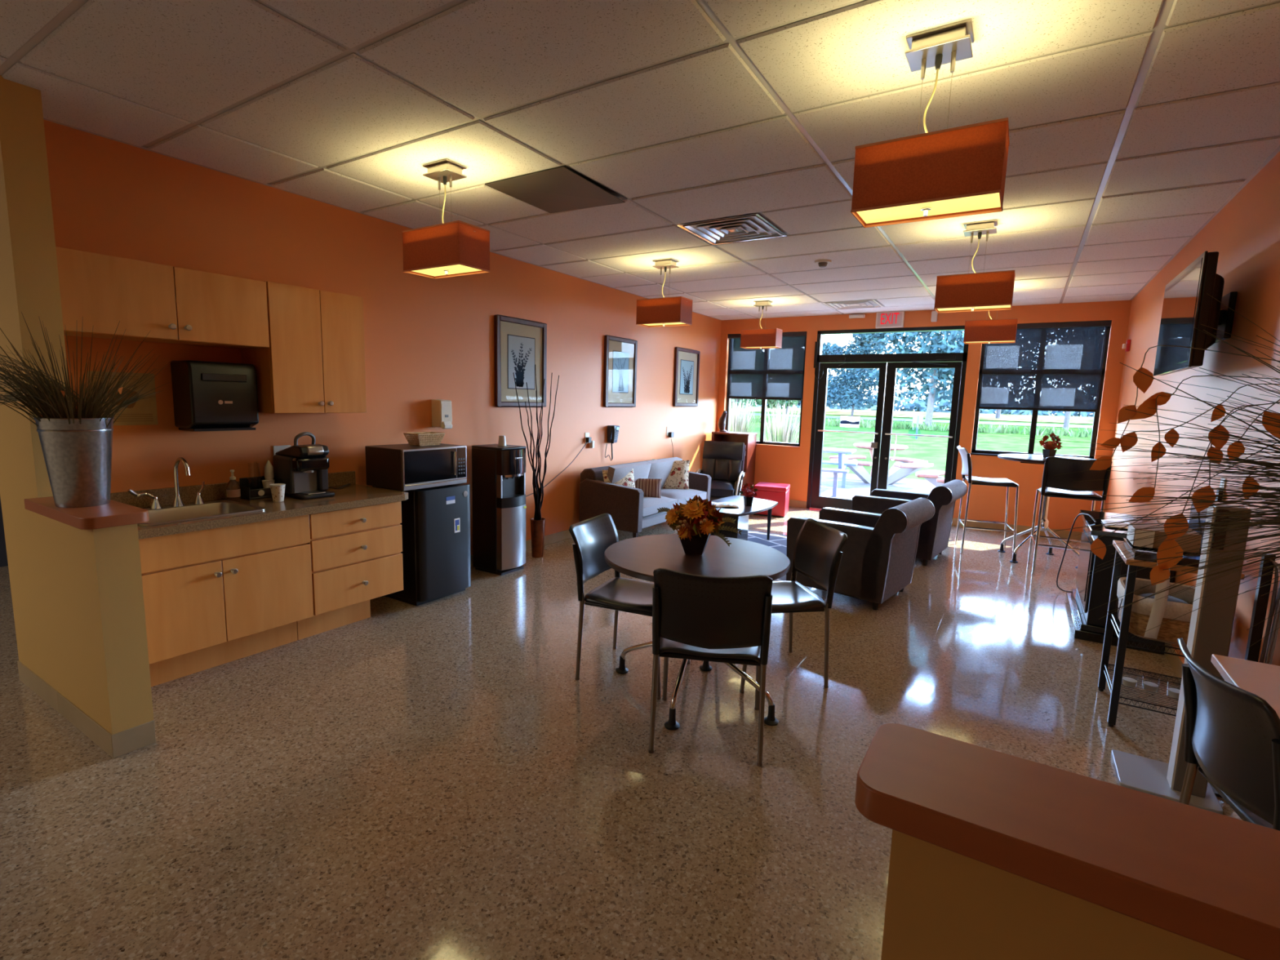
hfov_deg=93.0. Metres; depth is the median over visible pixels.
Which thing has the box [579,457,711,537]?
sofa
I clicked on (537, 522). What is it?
pot
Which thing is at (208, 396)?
dispenser
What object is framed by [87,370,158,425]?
notice
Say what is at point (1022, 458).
bar table
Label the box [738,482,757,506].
flower pot
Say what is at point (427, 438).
bread basket
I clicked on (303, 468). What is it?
coffee maker
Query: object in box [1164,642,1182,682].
baseboard
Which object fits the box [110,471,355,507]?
backsplash
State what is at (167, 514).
sink
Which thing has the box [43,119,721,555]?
wall
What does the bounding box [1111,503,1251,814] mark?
column
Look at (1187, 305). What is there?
television
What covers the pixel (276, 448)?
wall outlet
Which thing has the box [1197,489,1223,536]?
plug
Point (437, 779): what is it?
floor
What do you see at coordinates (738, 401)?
tree
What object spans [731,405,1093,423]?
ground
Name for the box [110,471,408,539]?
countertop
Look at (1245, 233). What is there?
wall
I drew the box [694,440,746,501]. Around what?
recliner chair
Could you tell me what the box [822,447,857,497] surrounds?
picnic table
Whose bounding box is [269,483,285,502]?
paper cup
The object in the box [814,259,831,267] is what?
smoke detector
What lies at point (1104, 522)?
paper sheet
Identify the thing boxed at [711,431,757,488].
bookcase
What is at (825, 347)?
tree
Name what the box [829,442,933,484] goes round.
picnic table
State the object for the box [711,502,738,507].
magazine
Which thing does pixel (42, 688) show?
baseboard
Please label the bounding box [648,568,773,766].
dining chair
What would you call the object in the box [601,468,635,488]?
throw pillow
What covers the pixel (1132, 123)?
ceiling
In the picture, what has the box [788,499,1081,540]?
baseboard
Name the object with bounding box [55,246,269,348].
upper cabinet
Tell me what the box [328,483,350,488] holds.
cable
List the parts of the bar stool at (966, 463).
leg, backrest, leg, seat, seat frame, leg, leg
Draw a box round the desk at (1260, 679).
[1210,653,1279,719]
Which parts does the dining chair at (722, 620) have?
leg, leg, seat frame, seat, backrest, leg, leg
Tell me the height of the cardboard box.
0.085 m
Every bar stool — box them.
[954,445,1019,555]
[1026,456,1111,575]
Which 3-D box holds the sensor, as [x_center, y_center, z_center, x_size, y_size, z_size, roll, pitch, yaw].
[3.710,-2.061,7.649,0.070,0.135,0.045,6,9,32]
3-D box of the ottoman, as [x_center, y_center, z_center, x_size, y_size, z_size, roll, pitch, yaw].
[1.788,0.262,8.253,0.430,0.400,0.430,4,8,20]
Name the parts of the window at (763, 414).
sill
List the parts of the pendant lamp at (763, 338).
lamp shade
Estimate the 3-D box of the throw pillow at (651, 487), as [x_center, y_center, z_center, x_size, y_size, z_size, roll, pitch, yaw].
[0.066,0.094,6.659,0.340,0.223,0.129,2,8,4]
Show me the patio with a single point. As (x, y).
(855, 486)
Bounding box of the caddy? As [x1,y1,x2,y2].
[239,460,280,500]
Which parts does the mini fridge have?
foot rail, door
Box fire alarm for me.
[1122,339,1130,351]
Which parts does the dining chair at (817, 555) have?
leg, leg, seat, seat frame, backrest, leg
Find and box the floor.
[0,506,1242,959]
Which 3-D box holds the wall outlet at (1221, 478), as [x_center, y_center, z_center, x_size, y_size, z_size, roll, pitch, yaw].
[2.957,0.050,3.085,0.009,0.120,0.075,6,9,32]
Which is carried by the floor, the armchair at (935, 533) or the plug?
the armchair at (935, 533)
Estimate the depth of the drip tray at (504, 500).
5.07 m
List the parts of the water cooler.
post, door, tap trim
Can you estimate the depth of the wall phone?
6.90 m
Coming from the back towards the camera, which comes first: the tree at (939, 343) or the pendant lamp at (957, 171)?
the tree at (939, 343)
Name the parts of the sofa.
arm, frame, leg, seat, arm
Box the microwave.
[364,443,466,491]
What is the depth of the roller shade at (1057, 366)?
7.13 m
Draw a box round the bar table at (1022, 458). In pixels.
[997,453,1097,568]
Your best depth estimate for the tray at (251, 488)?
3.67 m
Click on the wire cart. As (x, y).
(1123, 635)
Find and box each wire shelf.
[1103,663,1182,716]
[1110,612,1186,657]
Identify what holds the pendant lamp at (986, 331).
hanging from the ceiling
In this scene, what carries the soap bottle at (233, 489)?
on the countertop
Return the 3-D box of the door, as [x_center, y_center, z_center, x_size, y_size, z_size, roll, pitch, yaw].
[3.249,-0.750,8.147,1.880,2.510,0.259,6,9,32]
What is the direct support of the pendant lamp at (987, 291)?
hanging from the ceiling
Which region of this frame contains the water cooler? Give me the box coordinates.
[471,444,526,575]
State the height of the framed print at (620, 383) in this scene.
0.801 m
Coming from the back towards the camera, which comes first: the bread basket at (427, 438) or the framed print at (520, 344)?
the framed print at (520, 344)
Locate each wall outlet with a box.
[272,444,290,455]
[584,432,589,443]
[666,426,669,435]
[1219,478,1226,500]
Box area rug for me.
[747,529,786,581]
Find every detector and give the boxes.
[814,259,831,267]
[848,314,865,318]
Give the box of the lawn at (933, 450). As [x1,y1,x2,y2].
[731,407,1093,479]
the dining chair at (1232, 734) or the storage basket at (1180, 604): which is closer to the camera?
the dining chair at (1232, 734)
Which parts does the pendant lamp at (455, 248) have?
power cord, lamp shade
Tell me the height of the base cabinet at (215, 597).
0.800 m
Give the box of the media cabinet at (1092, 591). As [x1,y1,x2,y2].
[1065,510,1174,654]
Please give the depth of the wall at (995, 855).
0.74 m
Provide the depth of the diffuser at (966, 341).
6.19 m
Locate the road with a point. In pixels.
(750, 414)
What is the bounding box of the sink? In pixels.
[137,499,265,525]
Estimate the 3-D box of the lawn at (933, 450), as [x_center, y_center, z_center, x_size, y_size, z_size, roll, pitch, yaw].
[28.291,-4.368,46.847,140.000,0.900,92.000,6,9,32]
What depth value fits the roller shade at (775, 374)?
8.93 m
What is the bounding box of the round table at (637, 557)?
[604,533,791,730]
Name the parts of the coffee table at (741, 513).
leg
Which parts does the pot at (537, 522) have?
pot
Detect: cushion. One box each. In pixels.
[606,461,651,483]
[642,496,677,516]
[646,457,682,488]
[660,488,706,505]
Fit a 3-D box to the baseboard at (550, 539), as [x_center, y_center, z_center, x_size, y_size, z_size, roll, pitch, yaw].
[-0.438,0.520,6.996,0.012,0.100,6.050,6,9,32]
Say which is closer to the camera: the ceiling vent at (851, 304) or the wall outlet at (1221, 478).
the wall outlet at (1221, 478)
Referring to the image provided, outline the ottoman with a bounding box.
[753,481,790,517]
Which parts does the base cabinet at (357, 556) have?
drawer, drawer, drawer, knob, knob, knob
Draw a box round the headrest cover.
[702,440,744,460]
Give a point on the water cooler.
(498, 472)
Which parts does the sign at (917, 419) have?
post, panel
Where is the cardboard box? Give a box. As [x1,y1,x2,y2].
[1126,522,1201,553]
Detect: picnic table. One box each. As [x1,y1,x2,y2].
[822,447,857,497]
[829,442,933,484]
[915,469,945,486]
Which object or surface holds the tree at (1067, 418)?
on the lawn at (933, 450)
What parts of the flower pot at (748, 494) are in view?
pot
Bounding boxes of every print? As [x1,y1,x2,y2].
[493,314,546,407]
[603,334,637,407]
[672,346,700,406]
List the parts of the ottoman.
lid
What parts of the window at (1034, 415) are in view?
sill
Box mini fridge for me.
[375,483,471,605]
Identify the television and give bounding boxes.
[1153,250,1237,376]
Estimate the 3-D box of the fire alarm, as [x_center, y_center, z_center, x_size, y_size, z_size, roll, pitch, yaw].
[5.169,-1.428,6.454,0.060,0.120,0.090,6,9,32]
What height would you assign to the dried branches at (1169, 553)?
0.636 m
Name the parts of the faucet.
lever handle, spout, lever handle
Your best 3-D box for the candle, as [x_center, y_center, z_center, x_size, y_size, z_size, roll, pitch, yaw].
[2.480,1.004,2.950,0.058,0.030,0.057,6,9,32]
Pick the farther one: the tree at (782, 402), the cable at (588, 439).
the tree at (782, 402)
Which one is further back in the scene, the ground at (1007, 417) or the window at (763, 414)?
the ground at (1007, 417)
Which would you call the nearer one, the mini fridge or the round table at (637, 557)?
the round table at (637, 557)
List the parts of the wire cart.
post, post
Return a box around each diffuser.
[413,264,480,276]
[643,322,685,325]
[856,192,1000,223]
[937,305,1010,311]
[965,341,1008,342]
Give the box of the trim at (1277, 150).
[43,117,1279,319]
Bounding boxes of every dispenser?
[170,360,258,431]
[431,399,452,429]
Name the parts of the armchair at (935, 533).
arm, arm, leg, panel, backrest, panel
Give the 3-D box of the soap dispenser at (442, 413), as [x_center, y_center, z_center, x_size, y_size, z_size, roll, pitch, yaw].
[-1.577,-0.526,4.852,0.135,0.232,0.115,6,9,32]
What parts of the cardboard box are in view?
white panel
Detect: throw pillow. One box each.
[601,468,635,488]
[635,478,662,497]
[652,458,689,489]
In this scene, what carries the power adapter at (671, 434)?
attached to the wall at (426, 340)
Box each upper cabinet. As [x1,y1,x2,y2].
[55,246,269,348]
[240,280,366,413]
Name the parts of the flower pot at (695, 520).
pot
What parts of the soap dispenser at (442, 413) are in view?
push lever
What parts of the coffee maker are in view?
lid, handle, lid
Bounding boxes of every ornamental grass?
[729,398,759,432]
[759,401,800,443]
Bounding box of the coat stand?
[1209,553,1279,798]
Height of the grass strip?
0.550 m
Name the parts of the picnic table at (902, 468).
seat, seat, seat, seat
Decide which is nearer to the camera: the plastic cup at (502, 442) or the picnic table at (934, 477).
the plastic cup at (502, 442)
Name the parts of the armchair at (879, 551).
arm, arm, leg, panel, backrest, panel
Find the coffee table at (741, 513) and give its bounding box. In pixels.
[710,495,777,540]
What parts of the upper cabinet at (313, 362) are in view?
door, knob, knob, door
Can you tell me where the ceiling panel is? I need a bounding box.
[484,165,627,213]
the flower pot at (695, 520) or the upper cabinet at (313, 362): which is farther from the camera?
the upper cabinet at (313, 362)
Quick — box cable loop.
[813,341,823,379]
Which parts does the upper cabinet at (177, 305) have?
door, knob, knob, door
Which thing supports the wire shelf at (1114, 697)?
attached to the wire cart
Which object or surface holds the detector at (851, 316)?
attached to the wall at (775, 464)
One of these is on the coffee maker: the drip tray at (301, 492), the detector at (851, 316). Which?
the drip tray at (301, 492)
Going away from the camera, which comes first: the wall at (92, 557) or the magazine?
the wall at (92, 557)
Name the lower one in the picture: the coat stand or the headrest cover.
the coat stand
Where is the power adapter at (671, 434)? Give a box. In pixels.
[668,431,674,457]
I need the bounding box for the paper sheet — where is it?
[1101,520,1128,528]
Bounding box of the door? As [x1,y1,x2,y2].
[806,325,968,510]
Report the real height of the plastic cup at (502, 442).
0.086 m
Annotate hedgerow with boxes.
[730,386,1094,417]
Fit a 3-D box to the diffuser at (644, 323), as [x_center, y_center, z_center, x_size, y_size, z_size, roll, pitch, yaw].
[0.213,-1.403,5.431,0.438,0.003,0.202,6,9,32]
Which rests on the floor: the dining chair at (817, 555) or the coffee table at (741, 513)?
the dining chair at (817, 555)
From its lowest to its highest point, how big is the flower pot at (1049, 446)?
0.250 m
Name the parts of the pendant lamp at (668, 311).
lamp shade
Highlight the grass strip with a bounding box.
[739,414,1091,438]
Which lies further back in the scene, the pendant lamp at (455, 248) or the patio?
the patio
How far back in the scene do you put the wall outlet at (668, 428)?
8.10 m
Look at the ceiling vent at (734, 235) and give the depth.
4.40 m
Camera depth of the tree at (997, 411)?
57.71 m
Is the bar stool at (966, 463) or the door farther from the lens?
the door
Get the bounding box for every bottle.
[226,469,240,500]
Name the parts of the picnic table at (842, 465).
leg frame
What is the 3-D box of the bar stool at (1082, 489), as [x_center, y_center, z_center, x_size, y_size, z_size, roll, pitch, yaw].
[3.907,0.325,5.551,0.482,1.096,0.586,6,9,28]
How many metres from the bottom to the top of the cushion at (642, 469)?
0.408 m
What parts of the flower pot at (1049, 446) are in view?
pot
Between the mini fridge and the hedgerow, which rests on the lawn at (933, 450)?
the hedgerow
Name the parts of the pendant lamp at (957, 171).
lamp shade, power cord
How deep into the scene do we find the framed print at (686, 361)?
8.38 m
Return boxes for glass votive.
[1120,675,1139,687]
[1142,678,1160,692]
[1166,688,1179,698]
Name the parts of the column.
plate, trim, display panel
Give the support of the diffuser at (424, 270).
attached to the pendant lamp at (455, 248)
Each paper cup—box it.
[262,480,275,488]
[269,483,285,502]
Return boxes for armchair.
[786,497,934,609]
[851,479,967,565]
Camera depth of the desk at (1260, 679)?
1.78 m
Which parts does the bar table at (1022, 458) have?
leg, leg, leg, leg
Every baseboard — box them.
[17,660,58,712]
[470,529,572,566]
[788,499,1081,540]
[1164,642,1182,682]
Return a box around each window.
[724,336,806,448]
[970,325,1111,458]
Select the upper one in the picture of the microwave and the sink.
the microwave
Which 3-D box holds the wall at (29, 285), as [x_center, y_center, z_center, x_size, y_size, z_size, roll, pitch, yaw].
[-2.838,-0.318,2.824,0.580,2.730,0.139,6,9,32]
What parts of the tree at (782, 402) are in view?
crown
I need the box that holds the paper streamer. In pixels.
[1144,560,1169,639]
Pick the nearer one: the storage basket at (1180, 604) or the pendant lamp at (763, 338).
the storage basket at (1180, 604)
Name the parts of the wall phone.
coiled cord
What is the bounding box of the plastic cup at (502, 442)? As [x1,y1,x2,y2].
[497,435,506,446]
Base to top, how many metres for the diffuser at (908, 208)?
0.003 m
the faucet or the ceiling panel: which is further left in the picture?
the faucet
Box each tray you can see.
[239,475,280,500]
[299,490,325,494]
[496,493,525,508]
[1123,537,1201,567]
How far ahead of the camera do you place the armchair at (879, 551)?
4.52 m
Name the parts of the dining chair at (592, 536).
leg, backrest, leg, seat frame, seat, leg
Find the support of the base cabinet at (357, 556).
on the floor
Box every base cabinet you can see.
[138,514,313,686]
[297,501,403,639]
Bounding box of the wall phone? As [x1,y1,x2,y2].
[604,425,619,460]
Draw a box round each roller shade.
[727,331,806,399]
[977,320,1111,412]
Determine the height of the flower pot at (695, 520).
0.291 m
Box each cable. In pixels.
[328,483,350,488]
[525,437,591,496]
[1056,512,1097,592]
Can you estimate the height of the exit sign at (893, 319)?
0.203 m
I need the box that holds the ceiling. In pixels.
[0,0,1279,319]
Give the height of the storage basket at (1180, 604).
0.206 m
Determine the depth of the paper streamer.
2.75 m
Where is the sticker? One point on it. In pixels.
(848, 421)
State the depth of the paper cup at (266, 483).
3.69 m
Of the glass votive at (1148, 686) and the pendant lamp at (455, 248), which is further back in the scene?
the pendant lamp at (455, 248)
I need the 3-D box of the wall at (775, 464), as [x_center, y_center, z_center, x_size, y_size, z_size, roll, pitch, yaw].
[3.308,-0.887,8.208,5.250,2.770,0.240,6,9,32]
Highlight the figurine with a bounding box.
[717,410,727,431]
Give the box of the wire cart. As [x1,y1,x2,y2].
[1097,540,1244,727]
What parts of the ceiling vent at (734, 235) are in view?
plate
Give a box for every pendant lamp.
[401,158,490,279]
[635,257,693,327]
[740,300,782,348]
[850,18,1009,227]
[933,219,1015,312]
[963,311,1017,343]
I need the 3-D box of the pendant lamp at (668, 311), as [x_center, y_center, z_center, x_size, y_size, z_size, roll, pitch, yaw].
[0.220,-1.657,5.397,0.453,0.569,0.217,6,9,32]
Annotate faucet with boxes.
[127,457,204,509]
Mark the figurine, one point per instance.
(722, 422)
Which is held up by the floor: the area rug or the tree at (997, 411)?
the area rug
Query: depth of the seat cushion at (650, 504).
6.47 m
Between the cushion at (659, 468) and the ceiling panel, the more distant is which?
the cushion at (659, 468)
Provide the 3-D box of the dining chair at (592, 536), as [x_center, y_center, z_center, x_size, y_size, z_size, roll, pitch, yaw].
[-0.061,0.646,3.337,0.586,0.831,0.482,5,8,23]
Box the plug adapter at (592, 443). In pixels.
[589,440,594,448]
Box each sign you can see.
[875,311,904,328]
[912,414,923,439]
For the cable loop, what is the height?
0.526 m
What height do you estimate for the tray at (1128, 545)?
0.035 m
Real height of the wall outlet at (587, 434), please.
0.120 m
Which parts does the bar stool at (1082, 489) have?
leg, leg, seat frame, seat, backrest, leg, leg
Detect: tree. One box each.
[730,398,761,411]
[757,399,799,414]
[792,341,853,407]
[825,333,888,416]
[853,329,964,426]
[920,330,1000,418]
[1062,411,1071,429]
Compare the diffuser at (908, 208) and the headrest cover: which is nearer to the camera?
the diffuser at (908, 208)
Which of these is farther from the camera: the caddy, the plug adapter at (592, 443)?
the plug adapter at (592, 443)
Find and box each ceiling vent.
[677,213,786,244]
[822,299,883,309]
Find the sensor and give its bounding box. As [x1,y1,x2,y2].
[930,311,937,321]
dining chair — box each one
[568,513,690,699]
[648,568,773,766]
[739,518,847,693]
[1177,637,1279,831]
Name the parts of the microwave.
frame, trim, door handle, control panel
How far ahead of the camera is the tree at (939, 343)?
39.83 m
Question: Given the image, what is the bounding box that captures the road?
[740,413,1093,428]
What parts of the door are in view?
pull handle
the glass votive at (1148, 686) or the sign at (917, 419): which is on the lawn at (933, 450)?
the sign at (917, 419)
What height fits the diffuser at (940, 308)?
0.003 m
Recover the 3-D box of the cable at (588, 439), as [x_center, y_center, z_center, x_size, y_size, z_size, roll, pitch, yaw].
[-0.903,-0.117,6.037,0.048,0.559,1.406,6,9,30]
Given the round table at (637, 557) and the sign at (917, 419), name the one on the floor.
the round table at (637, 557)
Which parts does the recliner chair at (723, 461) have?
seat, backrest, arm trim, arm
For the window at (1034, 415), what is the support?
in the wall at (775, 464)
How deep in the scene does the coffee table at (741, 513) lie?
6.12 m
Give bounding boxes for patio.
[820,471,936,499]
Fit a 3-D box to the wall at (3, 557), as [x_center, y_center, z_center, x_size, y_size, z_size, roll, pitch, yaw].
[-5.807,-0.218,1.322,2.860,2.770,9.200,6,9,32]
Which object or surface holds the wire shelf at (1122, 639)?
attached to the wire cart
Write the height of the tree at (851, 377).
8.574 m
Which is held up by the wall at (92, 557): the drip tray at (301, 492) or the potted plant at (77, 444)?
the potted plant at (77, 444)
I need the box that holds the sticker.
[840,415,860,427]
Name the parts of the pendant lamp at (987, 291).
lamp shade, power cord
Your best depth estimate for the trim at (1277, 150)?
3.60 m
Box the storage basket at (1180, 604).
[1116,577,1195,645]
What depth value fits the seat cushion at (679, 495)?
7.08 m
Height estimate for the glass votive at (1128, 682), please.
0.070 m
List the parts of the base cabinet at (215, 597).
door, knob, knob, door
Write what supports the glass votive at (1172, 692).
on the wire cart
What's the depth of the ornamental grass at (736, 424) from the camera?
12.38 m
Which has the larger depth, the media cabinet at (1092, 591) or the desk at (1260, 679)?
the media cabinet at (1092, 591)
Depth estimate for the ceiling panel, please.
3.59 m
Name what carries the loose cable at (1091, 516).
on the floor
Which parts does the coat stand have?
post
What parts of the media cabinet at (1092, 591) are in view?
glass pane, door frame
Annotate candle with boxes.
[1142,681,1158,692]
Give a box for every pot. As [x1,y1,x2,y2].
[513,364,559,557]
[657,494,742,555]
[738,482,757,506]
[1038,432,1062,457]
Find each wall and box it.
[0,75,69,691]
[0,497,8,567]
[23,496,155,758]
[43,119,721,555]
[716,300,1131,532]
[854,723,1279,959]
[1104,151,1279,680]
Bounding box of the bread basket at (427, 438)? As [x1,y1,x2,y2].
[403,431,444,446]
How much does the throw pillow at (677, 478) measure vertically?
0.365 m
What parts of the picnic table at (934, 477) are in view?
seat, seat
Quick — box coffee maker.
[272,431,334,499]

